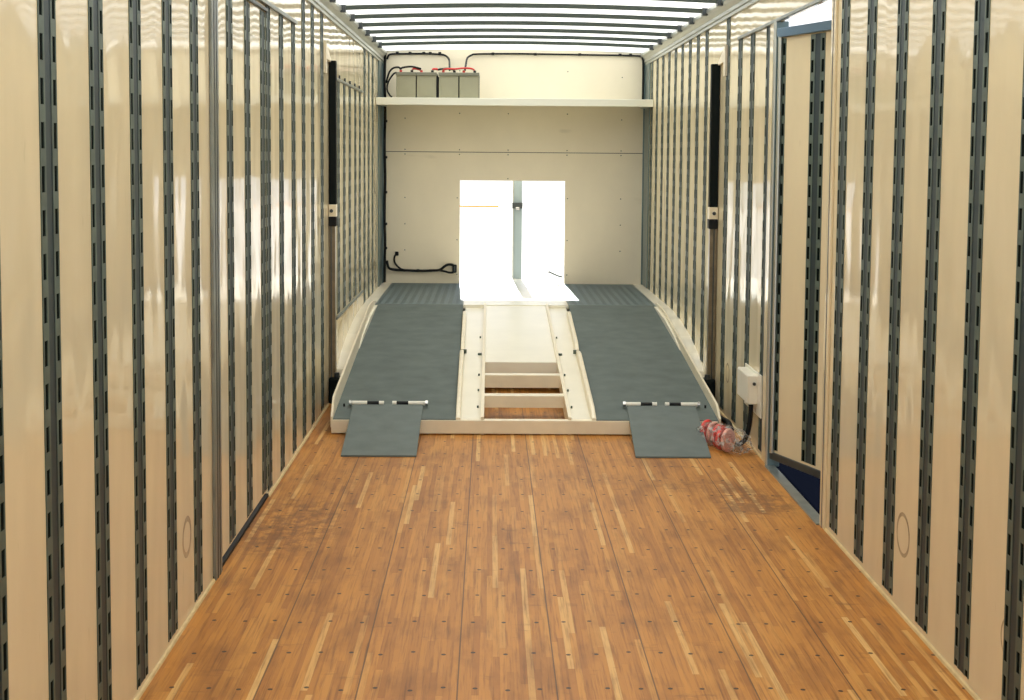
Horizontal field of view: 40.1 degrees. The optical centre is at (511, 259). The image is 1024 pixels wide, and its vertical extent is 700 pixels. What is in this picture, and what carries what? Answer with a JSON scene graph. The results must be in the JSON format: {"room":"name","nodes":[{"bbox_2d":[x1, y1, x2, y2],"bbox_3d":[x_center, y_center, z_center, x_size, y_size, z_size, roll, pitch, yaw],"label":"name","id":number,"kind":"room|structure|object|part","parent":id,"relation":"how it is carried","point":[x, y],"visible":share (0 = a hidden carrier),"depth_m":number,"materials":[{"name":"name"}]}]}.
{"room":"cargo space","nodes":[
{"label":"cargo space","id":0,"kind":"room"},
{"bbox_2d":[0,0,377,699],"bbox_3d":[-1.138,-0.150,6.083,0.044,2.600,14.588,0,4,-1],"label":"wall","id":1,"kind":"structure","parent":0,"point":[111,450],"depth_m":4.07,"materials":[{"name":"beige"}]},
{"bbox_3d":[-1.081,0.141,2.907,0.003,2.441,0.130,0,4,-1],"label":"slotted post","id":2,"kind":"part","parent":1,"relation":"part of","materials":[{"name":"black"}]},
{"bbox_3d":[-1.087,0.111,3.312,0.003,2.441,0.130,0,4,-1],"label":"slotted post","id":3,"kind":"part","parent":1,"relation":"part of","materials":[{"name":"black"}]},
{"bbox_3d":[-1.093,0.081,3.717,0.003,2.441,0.130,0,4,-1],"label":"slotted post","id":4,"kind":"part","parent":1,"relation":"part of","materials":[{"name":"black"}]},
{"bbox_3d":[-1.099,0.051,4.123,0.003,2.441,0.130,0,4,-1],"label":"slotted post","id":5,"kind":"part","parent":1,"relation":"part of","materials":[{"name":"black metal"}]},
{"bbox_3d":[-1.105,0.020,4.528,0.003,2.441,0.130,0,4,-1],"label":"slotted post","id":6,"kind":"part","parent":1,"relation":"part of","materials":[{"name":"black"}]},
{"bbox_2d":[134,579,215,699],"bbox_3d":[-1.073,1.445,2.097,0.010,0.010,6.400,0,4,-1],"label":"baseboard","id":7,"kind":"structure","parent":1,"relation":"attached to","point":[153,673],"depth_m":4.60,"materials":[{"name":"beige wood"}]},
{"bbox_3d":[-1.112,-0.010,4.933,0.003,2.441,0.130,0,4,-1],"label":"slotted post","id":8,"kind":"part","parent":1,"relation":"part of","materials":[{"name":"black metal"}]},
{"bbox_2d":[208,0,268,578],"bbox_3d":[-1.141,0.024,5.851,0.034,2.279,1.300,0,4,-1],"label":"door","id":9,"kind":"structure","parent":1,"relation":"in","point":[241,24],"depth_m":5.88,"materials":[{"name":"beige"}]},
{"bbox_3d":[-1.125,0.038,5.615,0.003,2.205,0.130,0,4,-1],"label":"slotted post","id":10,"kind":"part","parent":9,"relation":"part of","materials":[{"name":"black"}]},
{"bbox_3d":[-1.131,0.007,6.021,0.003,2.205,0.130,0,4,-1],"label":"slotted post","id":11,"kind":"part","parent":9,"relation":"part of","materials":[{"name":"black metal"}]},
{"bbox_3d":[-1.137,-0.023,6.425,0.003,2.205,0.130,0,4,-1],"label":"slotted post","id":12,"kind":"part","parent":9,"relation":"part of","materials":[{"name":"black metal"}]},
{"bbox_3d":[-1.137,-0.040,6.564,0.003,2.260,0.130,0,4,-1],"label":"slotted post","id":13,"kind":"part","parent":1,"relation":"part of","materials":[{"name":"black"}]},
{"bbox_3d":[-1.119,-1.161,6.255,0.014,0.020,2.300,0,4,-1],"label":"header rail","id":14,"kind":"part","parent":1,"relation":"part of","materials":[{"name":"metal"}]},
{"bbox_3d":[-1.143,-0.071,6.971,0.003,2.260,0.130,0,4,-1],"label":"slotted post","id":15,"kind":"part","parent":1,"relation":"part of","materials":[{"name":"black"}]},
{"bbox_3d":[-1.150,-0.102,7.397,0.003,2.260,0.130,0,4,-1],"label":"slotted post","id":16,"kind":"part","parent":1,"relation":"part of","materials":[{"name":"black metal"}]},
{"bbox_2d":[269,403,329,496],"bbox_3d":[-1.160,1.020,7.806,0.010,0.010,2.450,0,4,-1],"label":"baseboard","id":17,"kind":"structure","parent":1,"relation":"attached to","point":[328,404],"depth_m":7.53,"materials":[{"name":"beige wood"}]},
{"bbox_3d":[-1.155,-0.222,7.788,0.003,2.441,0.130,0,4,-1],"label":"slotted post","id":18,"kind":"part","parent":1,"relation":"part of","materials":[{"name":"black metal"}]},
{"bbox_3d":[-1.161,-0.252,8.183,0.003,2.441,0.130,0,4,-1],"label":"slotted post","id":19,"kind":"part","parent":1,"relation":"part of","materials":[{"name":"black metal"}]},
{"bbox_3d":[-1.168,-0.285,8.636,0.003,2.441,0.130,0,4,-1],"label":"slotted post","id":20,"kind":"part","parent":1,"relation":"part of","materials":[{"name":"black metal"}]},
{"bbox_3d":[-1.181,-0.417,9.564,0.003,1.575,0.130,0,4,-1],"label":"slotted post","id":21,"kind":"part","parent":1,"relation":"part of","materials":[{"name":"black"}]},
{"bbox_3d":[-1.187,-0.445,9.942,0.003,1.575,0.130,0,4,-1],"label":"slotted post","id":22,"kind":"part","parent":1,"relation":"part of","materials":[{"name":"black metal"}]},
{"bbox_2d":[306,0,386,62],"bbox_3d":[-1.093,-1.365,5.978,0.054,0.116,14.558,0,4,-1],"label":"trim","id":23,"kind":"structure","parent":1,"relation":"attached to","point":[329,10],"depth_m":9.89,"materials":[{"name":"silver metal"}]},
{"bbox_3d":[-1.196,0.328,10.426,0.010,0.018,1.940,0,4,-1],"label":"sill rail","id":24,"kind":"part","parent":1,"relation":"part of","materials":[{"name":"metal"}]},
{"bbox_3d":[-1.193,-0.474,10.329,0.003,1.575,0.130,0,4,-1],"label":"slotted post","id":25,"kind":"part","parent":1,"relation":"part of","materials":[{"name":"black"}]},
{"bbox_3d":[-1.184,-1.274,10.307,0.010,0.018,1.940,0,4,-1],"label":"header rail","id":26,"kind":"part","parent":1,"relation":"part of","materials":[{"name":"metal"}]},
{"bbox_3d":[-1.199,-0.505,10.746,0.003,1.575,0.130,0,4,-1],"label":"slotted post","id":27,"kind":"part","parent":1,"relation":"part of","materials":[{"name":"black metal"}]},
{"bbox_3d":[-1.205,-0.532,11.114,0.003,1.575,0.130,0,4,-1],"label":"slotted post","id":28,"kind":"part","parent":1,"relation":"part of","materials":[{"name":"black metal"}]},
{"bbox_3d":[-1.210,-0.681,11.524,0.003,2.081,0.130,0,4,-1],"label":"slotted post","id":29,"kind":"part","parent":1,"relation":"part of","materials":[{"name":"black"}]},
{"bbox_3d":[-1.216,-0.710,11.913,0.003,2.081,0.130,0,4,-1],"label":"slotted post","id":30,"kind":"part","parent":1,"relation":"part of","materials":[{"name":"black metal"}]},
{"bbox_3d":[-1.222,-0.740,12.312,0.003,2.081,0.130,0,4,-1],"label":"slotted post","id":31,"kind":"part","parent":1,"relation":"part of","materials":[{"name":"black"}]},
{"bbox_2d":[378,61,383,286],"bbox_3d":[-1.224,-0.846,13.110,0.022,2.175,0.408,0,4,-1],"label":"trim","id":32,"kind":"structure","parent":1,"relation":"attached to","point":[380,64],"depth_m":13.09,"materials":[{"name":"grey metal"}]},
{"bbox_2d":[383,55,386,281],"bbox_3d":[-1.199,-0.856,13.273,0.040,2.153,0.038,0,4,-1],"label":"conduit","id":33,"kind":"object","parent":1,"relation":"attached to","point":[384,66],"visible":0.98,"depth_m":13.27,"materials":[{"name":"black rubber"}]},
{"bbox_2d":[384,49,642,317],"bbox_3d":[0.010,-0.682,13.359,2.500,2.600,0.033,0,4,-1],"label":"wall","id":34,"kind":"structure","parent":0,"point":[597,151],"depth_m":13.32,"materials":[{"name":"beige paint"}]},
{"bbox_2d":[386,52,450,70],"bbox_3d":[-0.782,-1.846,13.137,0.762,0.202,0.331,3,5,35],"label":"power cable","id":35,"kind":"object","parent":34,"relation":"attached to","point":[396,53],"visible":1,"depth_m":13.21,"materials":[{"name":"black rubber"}]},
{"bbox_2d":[386,260,453,271],"bbox_3d":[-0.871,0.067,13.359,0.663,0.111,0.041,0,4,-1],"label":"power cable","id":36,"kind":"object","parent":34,"relation":"attached to","point":[387,262],"visible":1,"depth_m":13.35,"materials":[{"name":"black rubber"}]},
{"bbox_2d":[452,265,456,272],"bbox_3d":[-0.546,0.089,13.362,0.042,0.077,0.050,0,4,-1],"label":"plug","id":37,"kind":"object","parent":34,"relation":"attached to","point":[454,267],"visible":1,"depth_m":13.35,"materials":[{"name":"black plastic"}]},
{"bbox_2d":[439,270,453,273],"bbox_3d":[-0.626,0.115,13.357,0.144,0.042,0.021,1,4,7],"label":"power cable","id":38,"kind":"object","parent":37,"relation":"attached to","point":[445,271],"visible":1,"depth_m":13.35,"materials":[{"name":"black rubber"}]},
{"bbox_2d":[376,97,652,108],"bbox_3d":[0.021,-1.439,12.949,2.494,0.066,0.677,0,4,-1],"label":"wall shelf","id":39,"kind":"object","parent":34,"relation":"attached to","point":[382,101],"visible":0.98,"depth_m":12.61,"materials":[{"name":"white laminate"}]},
{"bbox_2d":[396,69,416,97],"bbox_3d":[-0.963,-1.603,12.870,0.185,0.262,0.358,0,4,-1],"label":"battery","id":40,"kind":"object","parent":39,"relation":"on","point":[406,82],"visible":0.8,"depth_m":12.70,"materials":[{"name":"grey plastic"}]},
{"bbox_2d":[386,72,396,96],"bbox_3d":[-1.090,-1.580,12.693,0.096,0.232,0.016,0,4,-1],"label":"power cable","id":41,"kind":"object","parent":40,"relation":"hanging from","point":[391,76],"visible":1,"depth_m":12.69,"materials":[{"name":"black rubber"}]},
{"bbox_2d":[385,66,400,82],"bbox_3d":[-1.111,-1.707,12.973,0.050,0.137,0.473,-1,5,-22],"label":"power cable","id":42,"kind":"object","parent":40,"relation":"attached to","point":[392,68],"visible":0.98,"depth_m":12.99,"materials":[{"name":"black rubber"}]},
{"bbox_3d":[-0.962,-1.692,12.864,0.185,0.030,0.358,0,4,-1],"label":"lid","id":43,"kind":"part","parent":40,"relation":"part of","materials":[{"name":"grey plastic"}]},
{"bbox_2d":[416,70,438,97],"bbox_3d":[-0.771,-1.602,12.873,0.196,0.262,0.358,0,4,-1],"label":"battery","id":44,"kind":"object","parent":39,"relation":"on","point":[427,82],"visible":0.91,"depth_m":12.71,"materials":[{"name":"grey plastic"}]},
{"bbox_2d":[401,66,420,69],"bbox_3d":[-0.920,-1.743,12.763,0.194,0.038,0.018,0,4,-1],"label":"jumper cable","id":45,"kind":"object","parent":44,"relation":"on","point":[403,66],"visible":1,"depth_m":12.76,"materials":[{"name":"black rubber"}]},
{"bbox_3d":[-0.776,-1.690,12.867,0.185,0.030,0.358,0,4,-1],"label":"lid","id":46,"kind":"part","parent":44,"relation":"part of","materials":[{"name":"grey plastic"}]},
{"bbox_2d":[438,70,458,97],"bbox_3d":[-0.577,-1.600,12.877,0.185,0.262,0.358,0,4,-1],"label":"battery","id":47,"kind":"object","parent":39,"relation":"on","point":[448,81],"visible":0.84,"depth_m":12.71,"materials":[{"name":"grey plastic"}]},
{"bbox_3d":[-0.576,-1.689,12.870,0.185,0.030,0.358,0,4,-1],"label":"lid","id":48,"kind":"part","parent":47,"relation":"part of","materials":[{"name":"grey plastic"}]},
{"bbox_2d":[443,67,474,70],"bbox_3d":[-0.483,-1.728,12.740,0.292,0.031,0.038,0,4,-1],"label":"jumper cable","id":49,"kind":"object","parent":47,"relation":"on","point":[460,67],"visible":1,"depth_m":12.72,"materials":[{"name":"red plastic"}]},
{"bbox_2d":[459,70,479,97],"bbox_3d":[-0.391,-1.599,12.879,0.185,0.262,0.358,0,4,-1],"label":"battery","id":50,"kind":"object","parent":39,"relation":"on","point":[469,83],"visible":0.89,"depth_m":12.71,"materials":[{"name":"grey plastic"}]},
{"bbox_3d":[-0.390,-1.688,12.873,0.185,0.030,0.358,0,4,-1],"label":"lid","id":51,"kind":"part","parent":50,"relation":"part of","materials":[{"name":"grey plastic"}]},
{"bbox_2d":[464,52,643,98],"bbox_3d":[0.403,-1.709,13.040,1.692,0.442,0.452,0,4,-1],"label":"power cable","id":52,"kind":"object","parent":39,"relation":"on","point":[492,53],"visible":0.96,"depth_m":13.23,"materials":[{"name":"black rubber"}]},
{"bbox_3d":[-1.097,-0.054,13.360,0.035,0.040,0.025,0,4,-1],"label":"plug","id":53,"kind":"object","parent":34,"relation":"attached to","visible":0},
{"bbox_2d":[393,254,402,269],"bbox_3d":[-1.071,0.027,13.357,0.116,0.167,0.023,0,4,-1],"label":"power cable","id":54,"kind":"object","parent":53,"relation":"attached to","point":[395,255],"visible":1,"depth_m":13.35,"materials":[{"name":"black rubber"}]},
{"bbox_2d":[329,0,722,52],"bbox_3d":[0.130,-1.409,6.009,2.540,0.072,14.588,0,4,-1],"label":"ceiling","id":55,"kind":"structure","parent":0,"point":[633,26],"depth_m":10.41,"materials":[{"name":"grey metal"}]},
{"bbox_2d":[139,332,974,699],"bbox_3d":[0.110,1.176,6.186,2.500,0.040,14.558,0,4,-1],"label":"floor","id":56,"kind":"structure","parent":0,"point":[469,566],"depth_m":5.21,"materials":[{"name":"brown wood"}]},
{"bbox_2d":[324,41,339,403],"bbox_3d":[-1.131,-0.209,8.903,0.084,2.300,0.340,0,4,-1],"label":"lift post","id":57,"kind":"object","parent":56,"relation":"on","point":[334,377],"visible":0.92,"depth_m":8.98,"materials":[{"name":"black metal"}]},
{"bbox_3d":[-1.157,0.271,9.053,0.040,1.020,0.061,0,4,-1],"label":"post","id":58,"kind":"part","parent":57,"relation":"part of","materials":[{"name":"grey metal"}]},
{"bbox_3d":[-1.146,-0.809,8.978,0.046,0.915,0.060,0,4,-1],"label":"post","id":59,"kind":"part","parent":57,"relation":"part of","materials":[{"name":"black metal"}]},
{"bbox_3d":[-1.148,-0.268,9.006,0.050,0.112,0.085,0,4,-1],"label":"clamp knob","id":60,"kind":"part","parent":57,"relation":"part of","materials":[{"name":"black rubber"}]},
{"bbox_2d":[337,277,703,376],"bbox_3d":[0.026,0.533,11.828,2.500,0.363,4.708,0,4,-1],"label":"deck","id":61,"kind":"object","parent":56,"relation":"on","point":[492,291],"visible":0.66,"depth_m":11.97,"materials":[{"name":"white paint"}]},
{"bbox_2d":[512,181,522,278],"bbox_3d":[0.052,-0.413,13.910,0.102,1.217,0.100,0,4,-1],"label":"post","id":62,"kind":"object","parent":61,"relation":"on","point":[517,205],"visible":0.75,"depth_m":13.92,"materials":[{"name":"silver metal"}]},
{"bbox_2d":[331,283,720,457],"bbox_3d":[0.047,0.623,10.442,2.330,0.445,5.960,0,4,-1],"label":"ramp","id":63,"kind":"object","parent":56,"relation":"on","point":[615,366],"visible":1,"depth_m":9.20,"materials":[{"name":"beige paint"}]},
{"bbox_3d":[-1.082,0.638,9.804,0.014,0.398,3.510,0,4,-2],"label":"guide rail","id":64,"kind":"part","parent":63,"relation":"part of","materials":[{"name":"beige metal"}]},
{"bbox_3d":[-0.863,0.853,8.324,0.207,0.036,0.036,0,4,-1],"label":"hinge rod","id":65,"kind":"part","parent":63,"relation":"part of","materials":[{"name":"white metal"}]},
{"bbox_3d":[-0.722,0.652,9.788,0.747,0.313,3.455,0,4,-1],"label":"ramp plate","id":66,"kind":"part","parent":63,"relation":"part of","materials":[{"name":"grey metal"}]},
{"bbox_3d":[-0.604,0.854,8.328,0.211,0.036,0.036,0,4,-1],"label":"hinge rod","id":67,"kind":"part","parent":63,"relation":"part of","materials":[{"name":"white metal"}]},
{"bbox_3d":[-0.775,0.305,12.444,0.719,0.020,1.895,0,4,-1],"label":"tread plate","id":68,"kind":"part","parent":63,"relation":"part of","materials":[{"name":"grey metal"}]},
{"bbox_3d":[-0.330,0.796,8.955,0.026,0.217,1.750,0,4,-1],"label":"guide rail","id":69,"kind":"part","parent":63,"relation":"part of","materials":[{"name":"beige metal"}]},
{"bbox_3d":[-0.362,0.541,10.530,0.026,0.188,1.370,0,4,-1],"label":"guide rail","id":70,"kind":"part","parent":63,"relation":"part of","materials":[{"name":"beige metal"}]},
{"bbox_3d":[0.046,0.579,10.524,0.494,0.248,2.000,0,4,-1],"label":"panel","id":71,"kind":"part","parent":63,"relation":"part of","materials":[{"name":"white paint"}]},
{"bbox_3d":[0.454,0.547,10.543,0.026,0.188,1.370,0,4,0],"label":"guide rail","id":72,"kind":"part","parent":63,"relation":"part of","materials":[{"name":"beige metal"}]},
{"bbox_3d":[0.468,0.802,8.967,0.026,0.217,1.750,0,4,0],"label":"guide rail","id":73,"kind":"part","parent":63,"relation":"part of","materials":[{"name":"beige metal"}]},
{"bbox_3d":[0.810,0.316,12.469,0.719,0.020,1.895,0,4,-1],"label":"tread plate","id":74,"kind":"part","parent":63,"relation":"part of","materials":[{"name":"grey metal"}]},
{"bbox_3d":[0.760,0.863,8.350,0.203,0.036,0.036,0,4,-1],"label":"hinge rod","id":75,"kind":"part","parent":63,"relation":"part of","materials":[{"name":"white metal"}]},
{"bbox_3d":[0.835,0.662,9.812,0.747,0.313,3.455,0,4,-1],"label":"ramp plate","id":76,"kind":"part","parent":63,"relation":"part of","materials":[{"name":"grey metal"}]},
{"bbox_3d":[1.015,0.865,8.354,0.207,0.036,0.036,0,4,-1],"label":"hinge rod","id":77,"kind":"part","parent":63,"relation":"part of","materials":[{"name":"white metal"}]},
{"bbox_3d":[1.195,0.668,9.841,0.014,0.367,3.510,0,4,0],"label":"guide rail","id":78,"kind":"part","parent":63,"relation":"part of","materials":[{"name":"beige metal"}]},
{"bbox_2d":[703,45,727,397],"bbox_3d":[1.283,-0.194,8.941,0.084,2.300,0.340,0,4,-1],"label":"lift post","id":79,"kind":"object","parent":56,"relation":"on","point":[712,221],"visible":0.92,"depth_m":9.02,"materials":[{"name":"black metal"}]},
{"bbox_3d":[1.294,0.287,9.091,0.047,1.020,0.061,0,4,-1],"label":"post","id":80,"kind":"part","parent":79,"relation":"part of","materials":[{"name":"grey metal"}]},
{"bbox_3d":[1.293,-0.252,9.044,0.057,0.112,0.085,0,4,-1],"label":"clamp knob","id":81,"kind":"part","parent":79,"relation":"part of","materials":[{"name":"black rubber"}]},
{"bbox_3d":[1.299,-0.793,9.017,0.053,0.915,0.060,0,4,-1],"label":"post","id":82,"kind":"part","parent":79,"relation":"part of","materials":[{"name":"black metal"}]},
{"bbox_2d":[700,419,751,452],"bbox_3d":[1.173,0.984,7.752,0.184,0.143,0.512,-1,5,-22],"label":"plastic bag","id":83,"kind":"object","parent":56,"relation":"on","point":[717,435],"visible":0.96,"depth_m":7.71,"materials":[{"name":"red plastic"}]},
{"bbox_2d":[720,414,733,430],"bbox_3d":[1.279,0.960,8.635,0.044,0.047,0.844,0,4,-1],"label":"power cable","id":84,"kind":"object","parent":56,"relation":"on","point":[726,421],"visible":0.38,"depth_m":8.36,"materials":[{"name":"black rubber"}]},
{"bbox_2d":[731,404,752,446],"bbox_3d":[1.262,0.900,7.933,0.102,0.263,0.557,0,4,-1],"label":"power cable","id":85,"kind":"object","parent":56,"relation":"on","point":[750,406],"visible":0.7,"depth_m":7.66,"materials":[{"name":"black rubber"}]},
{"bbox_3d":[0.109,1.338,6.198,2.600,0.275,14.558,0,4,-1],"label":"trim","id":86,"kind":"structure","parent":56,"relation":"attached to","visible":0},
{"bbox_2d":[776,463,819,514],"bbox_3d":[2.189,1.430,7.561,1.595,0.520,4.400,0,4,-1],"label":"panel","id":87,"kind":"object","parent":86,"relation":"attached to","point":[808,486],"visible":0.03,"depth_m":7.78,"materials":[{"name":"blue metal"}]},
{"bbox_2d":[647,0,1023,699],"bbox_3d":[1.383,-0.134,6.123,0.074,2.600,14.588,0,4,-1],"label":"wall","id":88,"kind":"structure","parent":0,"point":[922,478],"depth_m":5.01,"materials":[{"name":"beige metal"}]},
{"bbox_2d":[641,60,650,287],"bbox_3d":[1.253,-0.830,13.149,0.022,2.175,0.408,0,4,-1],"label":"trim","id":89,"kind":"structure","parent":88,"relation":"attached to","point":[647,68],"depth_m":13.13,"materials":[{"name":"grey metal"}]},
{"bbox_3d":[1.268,-0.758,12.820,0.003,2.081,0.130,0,4,-1],"label":"slotted post","id":90,"kind":"part","parent":88,"relation":"part of","materials":[{"name":"black"}]},
{"bbox_3d":[1.274,-0.729,12.421,0.003,2.081,0.130,0,4,-1],"label":"slotted post","id":91,"kind":"part","parent":88,"relation":"part of","materials":[{"name":"black"}]},
{"bbox_3d":[1.280,-0.698,12.012,0.003,2.081,0.130,0,4,-1],"label":"slotted post","id":92,"kind":"part","parent":88,"relation":"part of","materials":[{"name":"black metal"}]},
{"bbox_3d":[1.286,-0.668,11.603,0.003,2.081,0.130,0,4,-1],"label":"slotted post","id":93,"kind":"part","parent":88,"relation":"part of","materials":[{"name":"black metal"}]},
{"bbox_3d":[1.292,-0.638,11.204,0.003,2.081,0.130,0,4,-1],"label":"slotted post","id":94,"kind":"part","parent":88,"relation":"part of","materials":[{"name":"black metal"}]},
{"bbox_3d":[1.298,-0.581,10.808,0.003,2.136,0.130,0,4,-1],"label":"slotted post","id":95,"kind":"part","parent":88,"relation":"part of","materials":[{"name":"black"}]},
{"bbox_3d":[1.304,-0.550,10.399,0.003,2.136,0.130,0,4,-1],"label":"slotted post","id":96,"kind":"part","parent":88,"relation":"part of","materials":[{"name":"black"}]},
{"bbox_3d":[1.310,-0.456,10.005,0.003,2.266,0.130,0,4,-1],"label":"slotted post","id":97,"kind":"part","parent":88,"relation":"part of","materials":[{"name":"black metal"}]},
{"bbox_2d":[641,0,759,64],"bbox_3d":[1.352,-1.349,6.017,0.054,0.116,14.558,0,4,-1],"label":"trim","id":98,"kind":"structure","parent":88,"relation":"attached to","point":[716,15],"depth_m":9.74,"materials":[{"name":"silver metal"}]},
{"bbox_3d":[1.316,-0.426,9.601,0.003,2.266,0.130,0,4,-1],"label":"slotted post","id":99,"kind":"part","parent":88,"relation":"part of","materials":[{"name":"black"}]},
{"bbox_3d":[1.328,-0.277,8.745,0.003,2.436,0.130,0,4,-1],"label":"slotted post","id":100,"kind":"part","parent":88,"relation":"part of","materials":[{"name":"black metal"}]},
{"bbox_3d":[1.334,-0.162,8.320,0.003,2.270,0.130,0,4,-1],"label":"slotted post","id":101,"kind":"part","parent":88,"relation":"part of","materials":[{"name":"black metal"}]},
{"bbox_2d":[719,409,763,461],"bbox_3d":[1.324,1.009,8.219,0.010,0.010,1.700,0,4,-1],"label":"baseboard","id":102,"kind":"structure","parent":88,"relation":"attached to","point":[721,412],"depth_m":8.09,"materials":[{"name":"beige wood"}]},
{"bbox_3d":[1.340,-0.133,7.933,0.003,2.270,0.130,0,4,-1],"label":"slotted post","id":103,"kind":"part","parent":88,"relation":"part of","materials":[{"name":"black"}]},
{"bbox_2d":[737,363,762,418],"bbox_3d":[1.308,0.722,7.756,0.059,0.230,0.480,0,4,-1],"label":"electrical box","id":104,"kind":"object","parent":88,"relation":"attached to","point":[749,381],"visible":0.98,"depth_m":7.62,"materials":[{"name":"beige plastic"}]},
{"bbox_3d":[1.347,-0.099,7.474,0.003,2.270,0.130,0,4,-1],"label":"slotted post","id":105,"kind":"part","parent":88,"relation":"part of","materials":[{"name":"black metal"}]},
{"bbox_3d":[1.354,-1.215,7.096,0.014,0.018,2.370,0,4,-1],"label":"header rail","id":106,"kind":"part","parent":88,"relation":"part of","materials":[{"name":"metal"}]},
{"bbox_2d":[765,465,819,524],"bbox_3d":[1.352,1.135,6.742,0.050,0.038,1.165,0,4,-1],"label":"trim","id":107,"kind":"structure","parent":88,"relation":"attached to","point":[799,499],"depth_m":6.68,"materials":[{"name":"metal"}]},
{"bbox_2d":[765,20,831,478],"bbox_3d":[1.562,-0.028,6.698,0.072,2.217,1.264,-1,5,-20],"label":"door","id":108,"kind":"structure","parent":88,"relation":"in","point":[804,50],"depth_m":7.00,"materials":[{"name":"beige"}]},
{"bbox_3d":[1.356,-0.068,7.225,0.003,2.115,0.129,-1,5,-20],"label":"slotted post","id":109,"kind":"part","parent":108,"relation":"part of","materials":[{"name":"black"}]},
{"bbox_3d":[1.571,1.061,6.748,0.062,0.037,1.195,-1,5,-20],"label":"rail","id":110,"kind":"part","parent":108,"relation":"part of","materials":[{"name":"grey metal"}]},
{"bbox_3d":[1.583,-1.108,6.585,0.072,0.047,1.195,-1,5,-20],"label":"rail","id":111,"kind":"part","parent":108,"relation":"part of","materials":[{"name":"blue metal"}]},
{"bbox_3d":[1.478,-0.042,6.886,0.003,2.115,0.130,-1,5,-20],"label":"slotted post","id":112,"kind":"part","parent":108,"relation":"part of","materials":[{"name":"black metal"}]},
{"bbox_3d":[1.372,-0.062,5.865,0.003,2.436,0.130,0,4,-1],"label":"slotted post","id":113,"kind":"part","parent":88,"relation":"part of","materials":[{"name":"black"}]},
{"bbox_3d":[1.378,-0.032,5.459,0.003,2.436,0.130,0,4,-1],"label":"slotted post","id":114,"kind":"part","parent":88,"relation":"part of","materials":[{"name":"black metal"}]},
{"bbox_3d":[1.384,-0.002,5.054,0.003,2.436,0.130,0,4,-1],"label":"slotted post","id":115,"kind":"part","parent":88,"relation":"part of","materials":[{"name":"black"}]},
{"bbox_2d":[824,527,980,699],"bbox_3d":[1.410,1.431,2.550,0.010,0.010,7.230,0,4,-1],"label":"baseboard","id":116,"kind":"structure","parent":88,"relation":"attached to","point":[962,682],"depth_m":4.87,"materials":[{"name":"beige wood"}]},
{"bbox_3d":[1.390,0.028,4.649,0.003,2.436,0.130,0,4,-1],"label":"slotted post","id":117,"kind":"part","parent":88,"relation":"part of","materials":[{"name":"black"}]},
{"bbox_3d":[1.397,0.058,4.244,0.003,2.436,0.130,0,4,-1],"label":"slotted post","id":118,"kind":"part","parent":88,"relation":"part of","materials":[{"name":"black"}]},
{"bbox_3d":[1.403,0.088,3.838,0.003,2.436,0.130,0,4,-1],"label":"slotted post","id":119,"kind":"part","parent":88,"relation":"part of","materials":[{"name":"black"}]},
{"label":"outside","id":120,"kind":"structure","parent":0,"visible":0},
{"bbox_2d":[460,205,564,277],"bbox_3d":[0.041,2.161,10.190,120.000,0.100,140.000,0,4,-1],"label":"ground","id":121,"kind":"structure","parent":120,"point":[485,232],"depth_m":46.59,"materials":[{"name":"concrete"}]},
{"bbox_2d":[460,205,498,206],"bbox_3d":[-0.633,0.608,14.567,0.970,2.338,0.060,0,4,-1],"label":"rail","id":122,"kind":"object","parent":121,"relation":"on","point":[460,205],"visible":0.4,"depth_m":14.49,"materials":[{"name":"orange paint"}]}
]}

